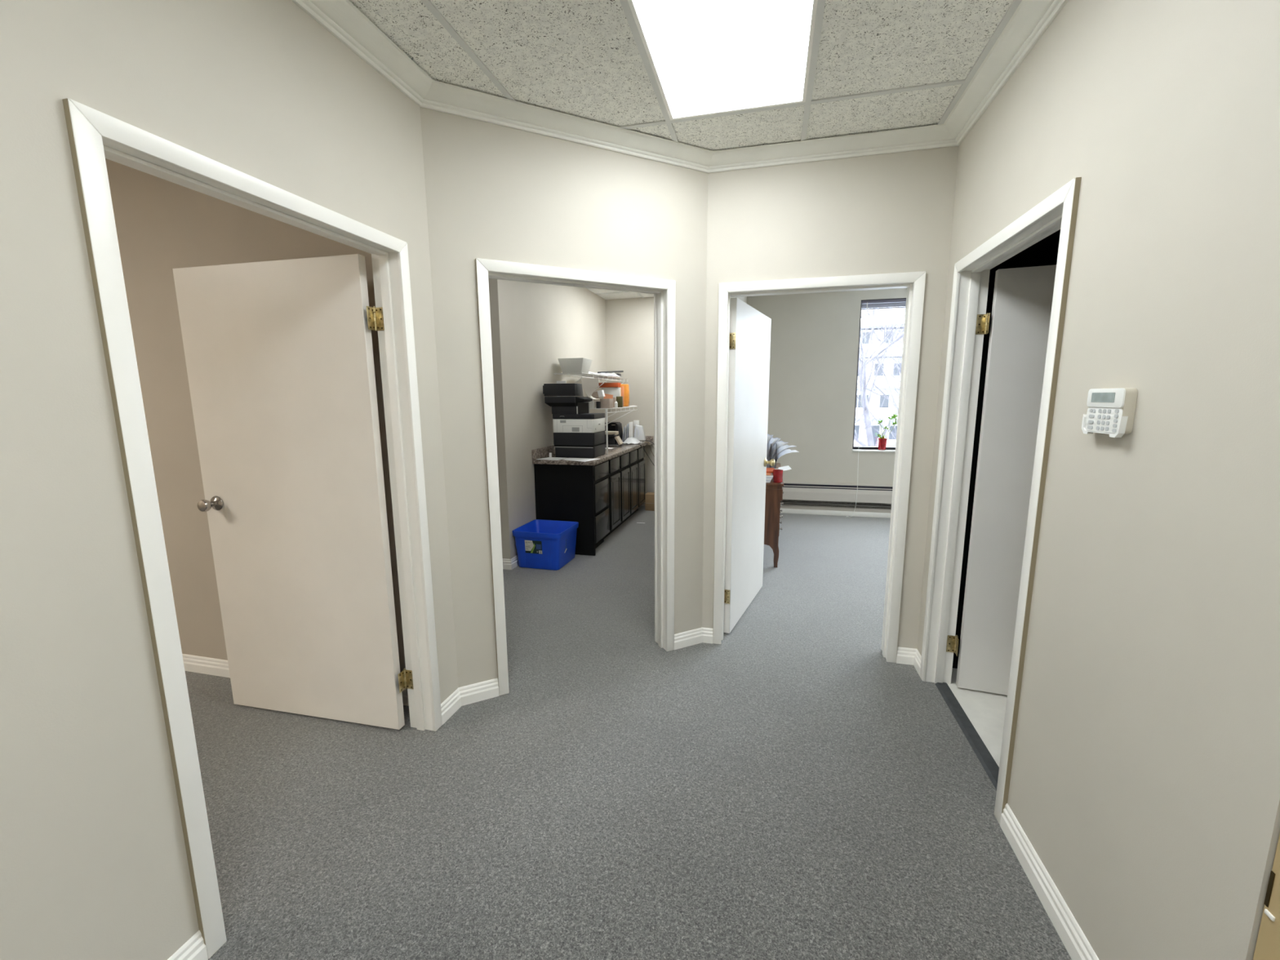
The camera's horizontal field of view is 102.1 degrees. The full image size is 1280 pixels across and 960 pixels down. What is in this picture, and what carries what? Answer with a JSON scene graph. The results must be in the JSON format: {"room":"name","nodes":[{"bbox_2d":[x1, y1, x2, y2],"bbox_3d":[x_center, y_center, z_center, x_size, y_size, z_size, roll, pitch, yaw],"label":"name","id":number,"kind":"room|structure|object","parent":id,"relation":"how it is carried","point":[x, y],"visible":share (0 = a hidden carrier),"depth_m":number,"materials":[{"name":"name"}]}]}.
{"room":"office hallway","nodes":[
{"label":"office hallway","id":0,"kind":"room"},
{"bbox_2d":[0,0,458,959],"bbox_3d":[-1.502,-0.003,0.126,0.120,2.950,4.721,2,9,14],"label":"wall","id":1,"kind":"structure","parent":0,"point":[94,865],"depth_m":1.14,"materials":[{"name":"beige paint"}]},
{"bbox_2d":[167,930,208,959],"bbox_3d":[-1.580,1.508,-0.273,0.014,0.092,3.454,2,9,14],"label":"baseboard","id":2,"kind":"structure","parent":1,"relation":"attached to","point":[195,948],"depth_m":1.35,"materials":[{"name":"white paint"}]},
{"bbox_2d":[62,97,442,959],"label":"door","id":3,"kind":"structure","parent":1,"relation":"in","point":[279,358],"depth_m":2.18,"materials":[{"name":"white paint"}]},
{"bbox_2d":[291,0,433,106],"bbox_3d":[-1.411,-1.200,-0.126,0.100,0.062,4.651,2,9,14],"label":"trim","id":4,"kind":"structure","parent":1,"relation":"attached to","point":[342,19],"depth_m":1.78,"materials":[{"name":"paint"}]},
{"bbox_2d":[105,158,405,672],"bbox_3d":[-2.713,-0.411,2.747,3.600,2.950,0.090,2,9,14],"label":"wall","id":5,"kind":"structure","parent":0,"point":[162,225],"depth_m":2.54,"materials":[{"name":"beige paint"}]},
{"bbox_2d":[182,653,408,706],"bbox_3d":[-2.745,1.007,2.928,3.540,0.092,0.014,2,9,14],"label":"baseboard","id":6,"kind":"structure","parent":5,"relation":"attached to","point":[201,664],"depth_m":2.83,"materials":[{"name":"white paint"}]},
{"bbox_2d":[488,278,606,559],"bbox_3d":[-1.352,-0.911,5.836,1.140,2.950,2.880,2,9,14],"label":"wall","id":7,"kind":"structure","parent":0,"point":[533,326],"depth_m":4.77,"materials":[{"name":"beige paint"}]},
{"bbox_2d":[502,555,519,569],"bbox_3d":[-1.620,0.682,4.926,1.154,0.092,0.544,2,9,14],"label":"baseboard","id":8,"kind":"structure","parent":7,"relation":"attached to","point":[508,564],"depth_m":4.55,"materials":[{"name":"white paint"}]},
{"bbox_2d":[531,444,555,459],"bbox_3d":[-0.726,-0.419,6.014,0.021,0.095,2.370,2,9,14],"label":"backsplash","id":9,"kind":"structure","parent":7,"relation":"attached to","point":[541,452],"depth_m":5.07,"materials":[{"name":"stone"}]},
{"bbox_2d":[553,372,627,396],"bbox_3d":[-0.525,-1.097,6.131,0.314,0.271,1.767,2,9,14],"label":"wire shelf","id":10,"kind":"object","parent":7,"relation":"attached to","point":[581,375],"visible":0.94,"depth_m":5.92,"materials":[{"name":"white metal"}]},
{"bbox_2d":[557,357,591,373],"bbox_3d":[-0.674,-1.188,5.403,0.274,0.147,0.279,2,9,14],"label":"storage box","id":11,"kind":"object","parent":10,"relation":"on","point":[579,365],"visible":0.84,"depth_m":5.29,"materials":[{"name":"white plastic"}]},
{"bbox_2d":[588,371,606,375],"bbox_3d":[-0.578,-1.207,5.845,0.269,0.040,0.476,2,9,14],"label":"paper sheet","id":12,"kind":"object","parent":10,"relation":"on","point":[589,372],"visible":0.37,"depth_m":5.81,"materials":[{"name":"white paper"}]},
{"bbox_2d":[600,373,615,377],"bbox_3d":[-0.461,-1.281,6.292,0.245,0.044,0.408,2,9,14],"label":"paper sheet","id":13,"kind":"object","parent":10,"relation":"on","point":[608,375],"visible":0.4,"depth_m":6.26,"materials":[{"name":"paper"}]},
{"bbox_2d":[597,370,623,373],"bbox_3d":[-0.358,-1.368,6.553,0.049,0.057,0.532,6,11,33],"label":"paper roll","id":14,"kind":"object","parent":13,"relation":"on","point":[612,371],"visible":0.93,"depth_m":6.51,"materials":[{"name":"grey paper"}]},
{"bbox_2d":[606,373,620,377],"bbox_3d":[-0.377,-1.348,6.649,0.236,0.064,0.274,2,9,14],"label":"paper sheet","id":15,"kind":"object","parent":10,"relation":"on","point":[612,374],"visible":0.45,"depth_m":6.61,"materials":[{"name":"white paper"}]},
{"bbox_2d":[589,406,637,425],"bbox_3d":[-0.451,-0.690,6.004,0.544,0.312,1.342,2,9,14],"label":"wire shelf","id":16,"kind":"object","parent":7,"relation":"attached to","point":[625,407],"visible":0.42,"depth_m":5.85,"materials":[{"name":"white metal"}]},
{"bbox_2d":[556,381,566,396],"bbox_3d":[-0.815,-0.888,5.395,0.105,0.285,0.015,2,9,14],"label":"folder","id":17,"kind":"object","parent":16,"relation":"on","point":[557,382],"visible":0.36,"depth_m":5.37,"materials":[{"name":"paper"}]},
{"bbox_2d":[587,400,596,408],"bbox_3d":[-0.522,-0.791,5.444,0.104,0.075,0.109,2,9,14],"label":"plastic basket","id":18,"kind":"object","parent":16,"relation":"on","point":[592,404],"visible":0.43,"depth_m":5.40,"materials":[{"name":"white plastic"}]},
{"bbox_2d":[591,390,604,398],"bbox_3d":[-0.463,-0.898,5.456,0.167,0.102,0.162,1,9,6],"label":"carton","id":19,"kind":"object","parent":18,"relation":"on","point":[599,393],"visible":0.61,"depth_m":5.42,"materials":[{"name":"cardboard"}]},
{"bbox_2d":[595,401,600,408],"bbox_3d":[-0.436,-0.790,5.449,0.030,0.070,0.070,2,9,14],"label":"cartridge","id":20,"kind":"object","parent":16,"relation":"on","point":[597,403],"visible":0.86,"depth_m":5.42,"materials":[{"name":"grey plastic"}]},
{"bbox_2d":[600,398,613,408],"bbox_3d":[-0.357,-0.817,5.519,0.105,0.100,0.130,2,9,14],"label":"cardboard box","id":21,"kind":"object","parent":16,"relation":"on","point":[605,402],"visible":0.88,"depth_m":5.46,"materials":[{"name":"beige cardboard"}]},
{"bbox_2d":[604,393,613,398],"bbox_3d":[-0.360,-0.898,5.811,0.119,0.144,0.003,0,9,2],"label":"envelope","id":22,"kind":"object","parent":16,"relation":"on","point":[606,396],"visible":0.21,"depth_m":5.80,"materials":[{"name":"orange paper"}]},
{"bbox_2d":[601,387,621,398],"bbox_3d":[-0.352,-1.027,6.412,0.230,0.235,0.060,2,9,14],"label":"ring binder","id":23,"kind":"object","parent":16,"relation":"on","point":[615,392],"visible":0.49,"depth_m":6.37,"materials":[{"name":"white plastic"}]},
{"bbox_2d":[598,382,621,387],"bbox_3d":[-0.416,-1.178,6.425,0.340,0.055,0.130,2,9,14],"label":"carton","id":24,"kind":"object","parent":23,"relation":"on","point":[605,384],"visible":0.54,"depth_m":6.36,"materials":[{"name":"orange cardboard"}]},
{"bbox_2d":[613,397,616,407],"bbox_3d":[-0.292,-0.891,5.939,0.030,0.115,0.070,1,9,6],"label":"carton","id":25,"kind":"object","parent":16,"relation":"on","point":[614,398],"visible":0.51,"depth_m":5.91,"materials":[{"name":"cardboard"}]},
{"bbox_2d":[616,396,622,407],"bbox_3d":[-0.237,-0.909,6.016,0.070,0.125,0.070,1,9,6],"label":"carton","id":26,"kind":"object","parent":16,"relation":"on","point":[620,399],"visible":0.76,"depth_m":5.98,"materials":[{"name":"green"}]},
{"bbox_2d":[619,384,629,406],"bbox_3d":[-0.196,-1.058,6.471,0.114,0.275,0.093,2,9,14],"label":"case","id":27,"kind":"object","parent":16,"relation":"on","point":[624,388],"visible":0.75,"depth_m":6.43,"materials":[{"name":"plastic"}]},
{"bbox_2d":[419,106,707,687],"bbox_3d":[-0.280,-0.417,2.685,1.503,2.950,0.120,-5,10,-27],"label":"wall","id":28,"kind":"structure","parent":0,"point":[495,192],"depth_m":2.45,"materials":[{"name":"beige paint"}]},
{"bbox_2d":[440,677,499,724],"bbox_3d":[-0.843,1.060,2.515,0.085,0.092,0.318,7,12,40],"label":"baseboard","id":29,"kind":"structure","parent":28,"relation":"attached to","point":[482,691],"depth_m":2.54,"materials":[{"name":"white paint"}]},
{"bbox_2d":[420,80,713,173],"bbox_3d":[-0.247,-1.607,2.393,1.423,0.062,0.100,-5,10,-27],"label":"trim","id":30,"kind":"structure","parent":28,"relation":"attached to","point":[442,97],"depth_m":2.33,"materials":[{"name":"paint"}]},
{"bbox_2d":[475,257,675,695],"bbox_3d":[-0.294,0.005,2.744,1.029,2.097,0.152,-5,10,-27],"label":"door frame","id":31,"kind":"structure","parent":28,"relation":"in","point":[664,291],"depth_m":2.69,"materials":[{"name":"white paint"}]},
{"bbox_2d":[674,627,712,649],"bbox_3d":[0.318,0.955,3.129,0.263,0.092,0.049,-3,9,-17],"label":"baseboard","id":32,"kind":"structure","parent":28,"relation":"attached to","point":[684,639],"depth_m":3.13,"materials":[{"name":"white paint"}]},
{"bbox_2d":[586,288,653,299],"bbox_3d":[-0.733,-2.047,4.524,2.895,0.062,4.750,2,9,14],"label":"ceiling","id":33,"kind":"structure","parent":0,"point":[605,294],"depth_m":6.54,"materials":[{"name":"white paint"}]},
{"bbox_2d":[185,505,1071,959],"bbox_3d":[0.180,1.155,2.357,9.700,0.062,9.850,2,9,14],"label":"floor","id":34,"kind":"structure","parent":0,"point":[781,788],"depth_m":1.93,"materials":[{"name":"grey carpet"}]},
{"bbox_2d":[512,519,578,569],"bbox_3d":[-0.847,0.585,4.714,0.472,0.333,0.478,2,9,14],"label":"recycling bin","id":35,"kind":"object","parent":34,"relation":"on","point":[548,544],"visible":1,"depth_m":4.54,"materials":[{"name":"blue plastic"}]},
{"bbox_2d":[536,544,541,549],"bbox_3d":[-0.880,0.581,4.494,0.050,0.047,0.004,2,9,15],"label":"picture","id":36,"kind":"object","parent":35,"relation":"attached to","point":[538,546],"depth_m":4.49,"materials":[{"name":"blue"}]},
{"bbox_2d":[533,460,609,555],"bbox_3d":[-0.657,0.246,5.160,0.596,0.868,0.498,2,9,14],"label":"base cabinet","id":37,"kind":"object","parent":34,"relation":"on","point":[580,494],"visible":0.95,"depth_m":4.91,"materials":[{"name":"black wood"}]},
{"bbox_2d":[531,435,653,465],"bbox_3d":[-0.420,-0.390,5.945,0.649,0.135,2.376,2,9,14],"label":"countertop","id":38,"kind":"structure","parent":37,"relation":"on","point":[543,452],"depth_m":5.12,"materials":[{"name":"stone"}]},
{"bbox_2d":[536,457,566,460],"bbox_3d":[-0.842,-0.205,4.956,0.236,0.004,0.188,3,10,20],"label":"paper sheet","id":39,"kind":"object","parent":38,"relation":"on","point":[547,458],"visible":1,"depth_m":4.96,"materials":[{"name":"white paper"}]},
{"bbox_2d":[542,382,605,457],"bbox_3d":[-0.644,-0.593,5.135,0.504,0.712,0.382,2,9,14],"label":"printer","id":40,"kind":"object","parent":38,"relation":"on","point":[578,433],"visible":1,"depth_m":4.98,"materials":[{"name":"grey plastic"}]},
{"bbox_2d":[581,377,599,399],"bbox_3d":[-0.508,-0.927,5.262,0.187,0.213,0.024,2,9,14],"label":"sheet","id":41,"kind":"object","parent":40,"relation":"on","point":[589,384],"visible":0.97,"depth_m":5.26,"materials":[{"name":"beige paper"}]},
{"bbox_2d":[564,457,599,462],"bbox_3d":[-0.564,-0.189,4.852,0.325,0.002,0.260,2,9,14],"label":"paper sheet","id":42,"kind":"object","parent":38,"relation":"on","point":[584,460],"visible":1,"depth_m":4.89,"materials":[{"name":"white paper"}]},
{"bbox_2d":[605,408,608,454],"bbox_3d":[-0.339,-0.496,5.295,0.016,0.467,0.016,2,9,14],"label":"post","id":43,"kind":"object","parent":38,"relation":"on","point":[606,426],"visible":1,"depth_m":5.29,"materials":[{"name":"white metal"}]},
{"bbox_2d":[604,431,623,446],"bbox_3d":[-0.331,-0.496,6.222,0.235,0.175,0.178,2,9,14],"label":"machine","id":44,"kind":"object","parent":38,"relation":"on","point":[613,439],"visible":0.69,"depth_m":6.17,"materials":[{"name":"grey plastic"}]},
{"bbox_2d":[604,422,622,439],"bbox_3d":[-0.355,-0.626,6.789,0.240,0.255,0.244,2,9,14],"label":"machine","id":45,"kind":"object","parent":38,"relation":"on","point":[612,426],"visible":0.35,"depth_m":6.67,"materials":[{"name":"black plastic"}]},
{"bbox_2d":[622,422,632,441],"bbox_3d":[-0.164,-0.635,6.825,0.102,0.260,0.180,2,9,14],"label":"files","id":46,"kind":"object","parent":38,"relation":"on","point":[628,429],"visible":0.66,"depth_m":6.76,"materials":[{"name":"white paper"}]},
{"bbox_2d":[623,435,642,444],"bbox_3d":[-0.103,-0.513,6.573,0.211,0.092,0.285,2,9,14],"label":"clear bag","id":47,"kind":"object","parent":38,"relation":"on","point":[629,440],"visible":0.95,"depth_m":6.50,"materials":[{"name":"white"}]},
{"bbox_2d":[619,444,654,466],"bbox_3d":[0.085,-0.244,6.571,0.136,0.470,0.832,8,12,41],"label":"power cable","id":48,"kind":"object","parent":38,"relation":"hanging from","point":[627,444],"visible":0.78,"depth_m":6.34,"materials":[{"name":"black plastic"}]},
{"bbox_2d":[633,420,645,440],"bbox_3d":[-0.012,-0.663,6.947,0.163,0.275,0.120,2,9,14],"label":"paper bag","id":49,"kind":"object","parent":38,"relation":"on","point":[639,433],"visible":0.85,"depth_m":6.92,"materials":[{"name":"white paper"}]},
{"bbox_2d":[604,456,621,538],"bbox_3d":[-0.545,0.176,5.595,0.600,0.868,0.390,2,9,14],"label":"base cabinet","id":50,"kind":"object","parent":34,"relation":"on","point":[614,475],"visible":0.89,"depth_m":5.47,"materials":[{"name":"black wood"}]},
{"bbox_2d":[613,453,630,531],"bbox_3d":[-0.449,0.115,5.978,0.600,0.868,0.390,2,9,14],"label":"base cabinet","id":51,"kind":"object","parent":34,"relation":"on","point":[624,469],"visible":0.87,"depth_m":5.86,"materials":[{"name":"black wood"}]},
{"bbox_2d":[622,449,638,523],"bbox_3d":[-0.356,0.054,6.352,0.600,0.868,0.390,2,9,14],"label":"base cabinet","id":52,"kind":"object","parent":34,"relation":"on","point":[633,465],"visible":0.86,"depth_m":6.25,"materials":[{"name":"black wood"}]},
{"bbox_2d":[631,446,645,515],"bbox_3d":[-0.262,-0.006,6.726,0.600,0.868,0.390,2,9,14],"label":"base cabinet","id":53,"kind":"object","parent":34,"relation":"on","point":[641,452],"visible":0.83,"depth_m":6.62,"materials":[{"name":"black wood"}]},
{"bbox_2d":[644,492,654,511],"bbox_3d":[0.300,0.292,6.895,0.440,0.220,0.167,2,9,14],"label":"carton","id":54,"kind":"object","parent":34,"relation":"on","point":[650,496],"visible":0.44,"depth_m":6.86,"materials":[{"name":"brown cardboard"}]},
{"bbox_2d":[764,462,783,567],"bbox_3d":[1.193,0.285,5.214,0.444,0.750,1.456,2,9,14],"label":"wooden desk","id":55,"kind":"object","parent":34,"relation":"on","point":[774,491],"visible":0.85,"depth_m":4.49,"materials":[{"name":"brown wood"}]},
{"bbox_2d":[765,472,773,482],"bbox_3d":[1.060,-0.028,4.613,0.245,0.059,0.255,2,9,14],"label":"paper stack","id":56,"kind":"object","parent":55,"relation":"on","point":[768,477],"visible":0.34,"depth_m":4.48,"materials":[{"name":"white paper"}]},
{"bbox_3d":[1.064,-0.071,4.626,0.200,0.016,0.240,2,9,14],"label":"folder","id":57,"kind":"object","parent":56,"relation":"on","visible":0},
{"bbox_2d":[766,467,774,472],"bbox_3d":[1.097,-0.088,4.634,0.220,0.012,0.240,1,9,8],"label":"folder","id":58,"kind":"object","parent":57,"relation":"on","point":[768,469],"visible":0.14,"depth_m":4.61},
{"bbox_2d":[773,469,782,482],"bbox_3d":[1.197,-0.034,4.494,0.087,0.106,0.087,2,9,14],"label":"tumbler","id":59,"kind":"object","parent":55,"relation":"on","point":[777,473],"visible":1,"depth_m":4.46,"materials":[{"name":"ceramic"}]},
{"bbox_2d":[766,434,799,474],"bbox_3d":[1.295,-0.257,4.898,0.399,0.420,0.190,2,9,14],"label":"file holder","id":60,"kind":"object","parent":55,"relation":"on","point":[775,449],"visible":0.42,"depth_m":4.85,"materials":[{"name":"white paper"}]},
{"bbox_3d":[1.246,-0.052,4.708,0.065,0.075,0.200,2,9,14],"label":"box","id":61,"kind":"object","parent":55,"relation":"on","visible":0},
{"bbox_2d":[777,465,791,471],"bbox_3d":[1.310,-0.106,4.678,0.110,0.022,0.230,2,9,14],"label":"paper sheet","id":62,"kind":"object","parent":61,"relation":"on","point":[784,468],"visible":0.87,"depth_m":4.69,"materials":[{"name":"white paper"}]},
{"bbox_2d":[934,682,999,790],"bbox_3d":[1.462,1.127,2.264,0.062,0.009,0.902,2,9,14],"label":"threshold strip","id":63,"kind":"object","parent":34,"relation":"on","point":[987,761],"visible":0.64,"depth_m":2.28,"materials":[{"name":"rubber"}]},
{"bbox_2d":[348,0,1022,151],"bbox_3d":[-0.246,-1.299,0.055,2.270,0.062,5.587,2,9,14],"label":"ceiling","id":64,"kind":"structure","parent":0,"point":[876,65],"depth_m":1.94,"materials":[{"name":"white tile"}]},
{"bbox_2d":[627,0,817,120],"bbox_3d":[0.280,-1.550,1.709,0.586,0.031,1.196,2,9,14],"label":"recessed light","id":65,"kind":"object","parent":64,"relation":"in","point":[706,57],"visible":1,"depth_m":1.89,"materials":[{"name":"white paint"}]},
{"bbox_2d":[724,296,746,555],"bbox_3d":[0.843,-0.772,4.871,0.110,2.950,3.720,2,9,14],"label":"wall partition","id":66,"kind":"structure","parent":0,"point":[744,299],"depth_m":4.22,"materials":[{"name":"beige paint"}]},
{"bbox_2d":[604,287,907,506],"bbox_3d":[2.153,-1.016,6.549,7.800,3.010,0.200,2,9,14],"label":"wall","id":67,"kind":"structure","parent":0,"point":[815,336],"depth_m":6.46,"materials":[{"name":"beige paint"}]},
{"bbox_2d":[653,477,654,492],"bbox_3d":[0.706,0.186,6.959,1.070,0.405,0.073,2,9,14],"label":"baseboard heater","id":68,"kind":"object","parent":67,"relation":"attached to","point":[654,477],"visible":0.02,"depth_m":7.04,"materials":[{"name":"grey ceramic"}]},
{"bbox_2d":[780,481,893,518],"bbox_3d":[3.579,0.279,6.255,4.590,0.405,0.073,2,9,14],"label":"baseboard heater","id":69,"kind":"object","parent":67,"relation":"attached to","point":[873,500],"visible":0.27,"depth_m":6.51,"materials":[{"name":"grey metal"}]},
{"bbox_2d":[852,302,896,452],"bbox_3d":[3.269,-1.238,6.196,1.280,1.807,0.172,2,9,14],"label":"window","id":70,"kind":"structure","parent":67,"relation":"in","point":[858,448],"depth_m":6.40,"materials":[{"name":"white paint"}]},
{"bbox_2d":[845,297,906,517],"bbox_3d":[3.216,-0.822,6.160,1.324,2.614,0.228,2,9,14],"label":"blind","id":71,"kind":"object","parent":70,"relation":"attached to","point":[900,303],"visible":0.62,"depth_m":6.13,"materials":[{"name":"grey metal"}]},
{"bbox_2d":[877,413,897,449],"bbox_3d":[3.026,-0.590,6.331,0.224,0.445,0.119,2,9,14],"label":"potted plant","id":72,"kind":"object","parent":70,"relation":"on","point":[882,442],"visible":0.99,"depth_m":6.33,"materials":[{"name":"green plant"}]},
{"bbox_2d":[702,146,958,648],"bbox_3d":[1.010,-0.452,2.854,1.349,2.950,0.120,2,9,14],"label":"wall","id":73,"kind":"structure","parent":0,"point":[886,213],"depth_m":2.68,"materials":[{"name":"beige paint"}]},
{"bbox_2d":[712,271,926,662],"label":"door","id":74,"kind":"structure","parent":73,"relation":"in","point":[745,331],"depth_m":3.02,"materials":[{"name":"white paint"}]},
{"bbox_2d":[708,124,958,173],"bbox_3d":[0.933,-1.643,2.567,1.199,0.062,0.100,2,9,14],"label":"trim","id":75,"kind":"structure","parent":73,"relation":"attached to","point":[933,136],"depth_m":2.56,"materials":[{"name":"paint"}]},
{"bbox_2d":[952,229,1060,668],"bbox_3d":[2.464,-0.211,1.279,2.238,2.950,2.299,2,9,14],"label":"wall","id":76,"kind":"structure","parent":0,"point":[1044,252],"depth_m":2.59,"materials":[{"name":"black paint"}]},
{"bbox_2d":[920,177,1081,824],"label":"door","id":77,"kind":"structure","parent":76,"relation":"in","point":[1028,308],"depth_m":2.42,"materials":[{"name":"white paint"}]},
{"bbox_2d":[916,0,1279,959],"bbox_3d":[1.368,-0.280,1.753,0.120,2.950,2.112,2,9,14],"label":"wall","id":78,"kind":"structure","parent":0,"point":[1144,781],"depth_m":1.15,"materials":[{"name":"beige paint"}]},
{"bbox_2d":[896,646,921,676],"bbox_3d":[1.476,0.995,2.834,0.104,0.092,0.139,2,9,14],"label":"baseboard","id":79,"kind":"structure","parent":78,"relation":"attached to","point":[905,655],"depth_m":2.89,"materials":[{"name":"white paint"}]},
{"bbox_2d":[943,0,1068,146],"bbox_3d":[0.808,-1.203,-0.193,0.100,0.062,5.587,2,9,14],"label":"trim","id":80,"kind":"structure","parent":78,"relation":"attached to","point":[1031,19],"depth_m":1.90,"materials":[{"name":"paint"}]},
{"bbox_2d":[1000,803,1098,959],"bbox_3d":[1.161,1.226,1.391,0.014,0.092,0.846,2,9,14],"label":"baseboard","id":81,"kind":"structure","parent":78,"relation":"attached to","point":[1074,940],"depth_m":1.51,"materials":[{"name":"white paint"}]},
{"bbox_2d":[1081,387,1137,437],"bbox_3d":[1.177,-0.171,1.301,0.028,0.119,0.157,2,9,14],"label":"alarm keypad","id":82,"kind":"object","parent":78,"relation":"attached to","point":[1109,411],"visible":1,"depth_m":1.27,"materials":[{"name":"beige plastic"}]},
{"bbox_3d":[0.683,0.159,-0.983,0.120,2.950,3.595,2,9,14],"label":"wall","id":83,"kind":"structure","parent":0,"visible":0},
{"bbox_2d":[1253,834,1279,959],"bbox_3d":[0.969,0.392,0.376,0.041,2.040,0.915,2,9,14],"label":"door","id":84,"kind":"structure","parent":83,"relation":"in","point":[1268,943],"depth_m":0.87,"materials":[{"name":"brown wood"}]},
{"label":"outside","id":85,"kind":"structure","parent":0,"visible":0},
{"bbox_3d":[31.050,-5.407,62.928,150.000,0.100,122.800,2,9,14],"label":"ground","id":86,"kind":"structure","parent":85,"visible":0},
{"bbox_2d":[853,323,904,447],"bbox_3d":[32.691,-8.544,48.191,81.000,10.700,13.300,2,9,14],"label":"apartment building","id":87,"kind":"structure","parent":86,"relation":"on","point":[886,406],"depth_m":45.13,"materials":[{"name":"grey concrete"}]},
{"bbox_2d":[853,307,905,447],"bbox_3d":[8.157,-3.344,17.491,8.594,10.413,6.995,-2,9,-8],"label":"bare tree","id":88,"kind":"object","parent":86,"relation":"on","point":[864,385],"visible":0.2,"depth_m":17.43,"materials":[{"name":"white plant"}]},
{"bbox_2d":[864,311,904,399],"bbox_3d":[14.607,-5.291,26.445,6.406,11.346,9.819,5,11,32],"label":"bare tree","id":89,"kind":"object","parent":86,"relation":"on","point":[898,344],"visible":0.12,"depth_m":27.63,"materials":[{"name":"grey plant"}]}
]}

